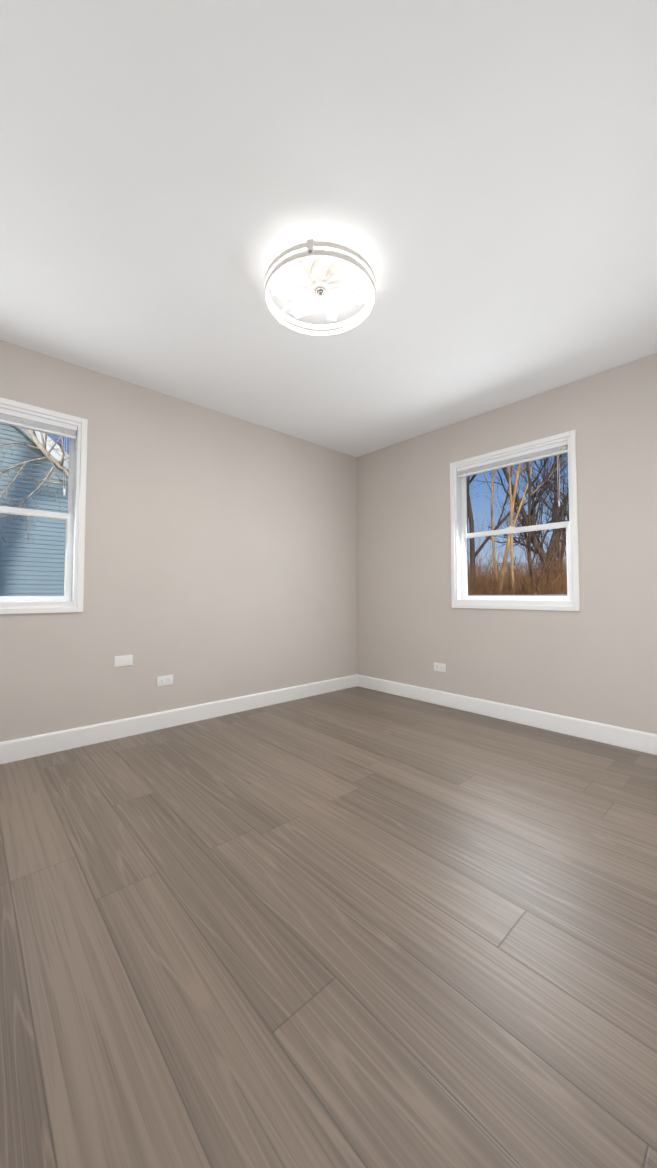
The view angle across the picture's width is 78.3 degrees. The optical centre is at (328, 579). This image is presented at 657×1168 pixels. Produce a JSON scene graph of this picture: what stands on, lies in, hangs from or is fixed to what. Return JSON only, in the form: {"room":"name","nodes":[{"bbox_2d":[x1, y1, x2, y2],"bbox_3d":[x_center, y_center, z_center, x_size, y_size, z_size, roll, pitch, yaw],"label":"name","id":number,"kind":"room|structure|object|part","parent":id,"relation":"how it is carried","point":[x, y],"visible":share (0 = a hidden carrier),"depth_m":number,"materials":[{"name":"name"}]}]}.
{"room":"empty bedroom","nodes":[
{"label":"empty bedroom","id":0,"kind":"room"},
{"bbox_2d":[0,340,356,741],"bbox_3d":[-1.219,-0.144,3.058,4.330,2.440,0.200,2,-3,-42],"label":"wall","id":1,"kind":"structure","parent":0,"point":[220,558],"depth_m":3.02,"materials":[{"name":"paint"}]},
{"bbox_2d":[0,397,87,613],"bbox_3d":[-1.985,-0.424,2.341,0.965,1.250,0.187,2,-3,-42],"label":"window","id":2,"kind":"structure","parent":1,"relation":"in","point":[75,604],"depth_m":2.57,"materials":[{"name":"white plastic"}]},
{"bbox_3d":[-1.972,-0.146,2.317,0.795,0.503,0.006,2,-3,-42],"label":"sash glass","id":3,"kind":"part","parent":2,"relation":"part of","materials":[{"name":"clear glass"}]},
{"bbox_3d":[-1.994,-0.696,2.363,0.821,0.546,0.006,2,-3,-42],"label":"sash glass","id":4,"kind":"part","parent":2,"relation":"part of","materials":[{"name":"clear glass"}]},
{"bbox_3d":[-1.972,-0.150,2.317,0.859,0.562,0.027,2,-3,-42],"label":"window left lower sash","id":5,"kind":"part","parent":2,"relation":"part of","materials":[{"name":"white plastic"}]},
{"bbox_2d":[0,408,76,439],"bbox_3d":[-1.947,-0.956,2.321,0.853,0.080,0.034,2,-3,-42],"label":"window blind","id":6,"kind":"object","parent":2,"relation":"attached to","point":[27,421],"visible":1,"depth_m":2.46,"materials":[{"name":"white plastic"}]},
{"bbox_2d":[63,434,66,494],"bbox_3d":[-1.925,-0.657,2.300,0.725,0.640,0.014,2,-3,-42],"label":"blind wand","id":7,"kind":"object","parent":2,"relation":"attached to","point":[65,473],"visible":1,"depth_m":2.54,"materials":[{"name":"white plastic"}]},
{"bbox_3d":[-1.994,-0.697,2.363,0.859,0.598,0.026,2,-3,-42],"label":"window left upper sash","id":8,"kind":"part","parent":2,"relation":"part of","materials":[{"name":"white plastic"}]},
{"bbox_2d":[114,655,132,666],"bbox_3d":[-1.390,0.554,2.735,0.116,0.072,0.007,2,-3,-42],"label":"electrical outlet","id":9,"kind":"object","parent":1,"relation":"attached to","point":[124,660],"visible":1,"depth_m":2.73,"materials":[{"name":"white plastic"}]},
{"bbox_2d":[157,675,172,686],"bbox_3d":[-1.183,0.734,2.916,0.116,0.072,0.009,2,-3,-42],"label":"electrical outlet","id":10,"kind":"object","parent":1,"relation":"attached to","point":[164,680],"visible":1,"depth_m":2.91,"materials":[{"name":"white plastic"}]},
{"bbox_2d":[0,674,356,763],"bbox_3d":[-1.147,1.012,2.933,3.930,0.120,0.015,2,-3,-42],"label":"baseboard","id":11,"kind":"structure","parent":1,"relation":"attached to","point":[32,746],"depth_m":2.84,"materials":[{"name":"white wood"}]},
{"bbox_2d":[0,686,656,1167],"bbox_3d":[-0.067,1.086,1.739,4.330,0.120,3.630,2,-3,-42],"label":"floor","id":12,"kind":"structure","parent":0,"point":[356,926],"depth_m":1.10,"materials":[{"name":"laminate"}]},
{"bbox_2d":[0,0,656,456],"bbox_3d":[-0.067,-1.472,1.839,4.330,0.120,3.630,2,-3,-42],"label":"ceiling","id":13,"kind":"structure","parent":0,"point":[472,184],"depth_m":1.50,"materials":[{"name":"paint"}]},
{"bbox_2d":[265,239,375,335],"bbox_3d":[-0.038,-1.342,1.849,0.506,0.140,0.515,0,-2,8],"label":"light fixture","id":14,"kind":"object","parent":13,"relation":"attached to","point":[319,273],"visible":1,"depth_m":1.81,"materials":[{"name":"silver metal"}]},
{"bbox_2d":[357,353,656,733],"bbox_3d":[1.462,-0.139,3.176,0.200,2.440,3.230,2,-3,-42],"label":"wall","id":15,"kind":"structure","parent":0,"point":[594,659],"depth_m":2.94,"materials":[{"name":"paint"}]},
{"bbox_2d":[434,662,445,671],"bbox_3d":[0.972,0.770,3.526,0.009,0.072,0.116,2,-3,-42],"label":"electrical outlet","id":16,"kind":"object","parent":15,"relation":"attached to","point":[440,667],"visible":1,"depth_m":3.52,"materials":[{"name":"white plastic"}]},
{"bbox_2d":[357,674,656,754],"bbox_3d":[1.383,1.017,3.058,0.015,0.120,3.230,2,-3,-42],"label":"baseboard","id":17,"kind":"structure","parent":15,"relation":"attached to","point":[637,740],"depth_m":2.96,"materials":[{"name":"white wood"}]},
{"bbox_2d":[450,430,579,610],"bbox_3d":[1.443,-0.391,3.172,0.187,1.250,0.965,2,-3,-42],"label":"window","id":18,"kind":"structure","parent":15,"relation":"in","point":[573,604],"depth_m":3.10,"materials":[{"name":"white plastic"}]},
{"bbox_3d":[1.454,-0.664,3.192,0.026,0.598,0.859,2,-3,-42],"label":"window back upper sash","id":19,"kind":"part","parent":18,"relation":"part of","materials":[{"name":"white plastic"}]},
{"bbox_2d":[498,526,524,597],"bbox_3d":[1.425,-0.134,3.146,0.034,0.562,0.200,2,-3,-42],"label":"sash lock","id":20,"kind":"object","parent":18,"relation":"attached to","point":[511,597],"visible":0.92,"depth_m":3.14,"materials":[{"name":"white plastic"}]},
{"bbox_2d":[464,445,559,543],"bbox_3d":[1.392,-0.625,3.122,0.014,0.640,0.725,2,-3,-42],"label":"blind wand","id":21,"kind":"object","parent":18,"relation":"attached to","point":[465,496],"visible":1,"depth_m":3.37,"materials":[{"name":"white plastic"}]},
{"bbox_2d":[457,440,567,477],"bbox_3d":[1.402,-0.923,3.155,0.034,0.080,0.853,2,-3,-42],"label":"window blind","id":22,"kind":"object","parent":18,"relation":"attached to","point":[546,451],"visible":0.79,"depth_m":3.10,"materials":[{"name":"white plastic"}]},
{"bbox_3d":[1.429,-0.118,3.148,0.027,0.562,0.859,2,-3,-42],"label":"window back lower sash","id":23,"kind":"part","parent":18,"relation":"part of","materials":[{"name":"white plastic"}]},
{"bbox_3d":[1.454,-0.663,3.192,0.006,0.546,0.821,2,-3,-42],"label":"sash glass","id":24,"kind":"part","parent":18,"relation":"part of","materials":[{"name":"clear glass"}]},
{"bbox_3d":[1.429,-0.114,3.148,0.006,0.503,0.795,2,-3,-42],"label":"sash glass","id":25,"kind":"part","parent":18,"relation":"part of","materials":[{"name":"clear glass"}]},
{"label":"outside","id":26,"kind":"structure","parent":0,"visible":0},
{"bbox_3d":[14.249,4.252,57.352,220.000,0.300,180.000,2,-3,-42],"label":"ground","id":27,"kind":"structure","parent":26,"visible":0},
{"bbox_2d":[0,423,67,595],"bbox_3d":[-6.303,-0.714,6.428,7.900,5.642,0.012,2,-3,-42],"label":"neighbor siding","id":28,"kind":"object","parent":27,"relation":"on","point":[35,560],"depth_m":7.28,"materials":[{"name":"blue plastic"}]},
{"bbox_2d":[0,429,68,547],"bbox_3d":[-3.405,-0.512,5.652,4.784,5.322,1.753,2,-3,-42],"label":"tree","id":29,"kind":"object","parent":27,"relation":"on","point":[58,465],"depth_m":5.38,"materials":[{"name":"brown plant"}]},
{"bbox_2d":[466,453,568,595],"bbox_3d":[12.871,-7.663,32.237,55.912,21.719,40.000,2,-3,-42],"label":"woodland","id":30,"kind":"object","parent":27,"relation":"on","point":[535,580],"depth_m":12.60,"materials":[{"name":"brown plant"}]},
{"bbox_3d":[-9.335,-0.583,9.766,7.900,5.642,9.000,2,-3,-42],"label":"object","id":31,"kind":"object","parent":27,"relation":"on","visible":0},
{"bbox_2d":[15,426,68,471],"bbox_3d":[-4.594,-1.822,7.789,4.300,3.660,0.330,2,-3,-42],"label":"fascia","id":32,"kind":"object","parent":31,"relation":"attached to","point":[24,431],"depth_m":7.24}
]}

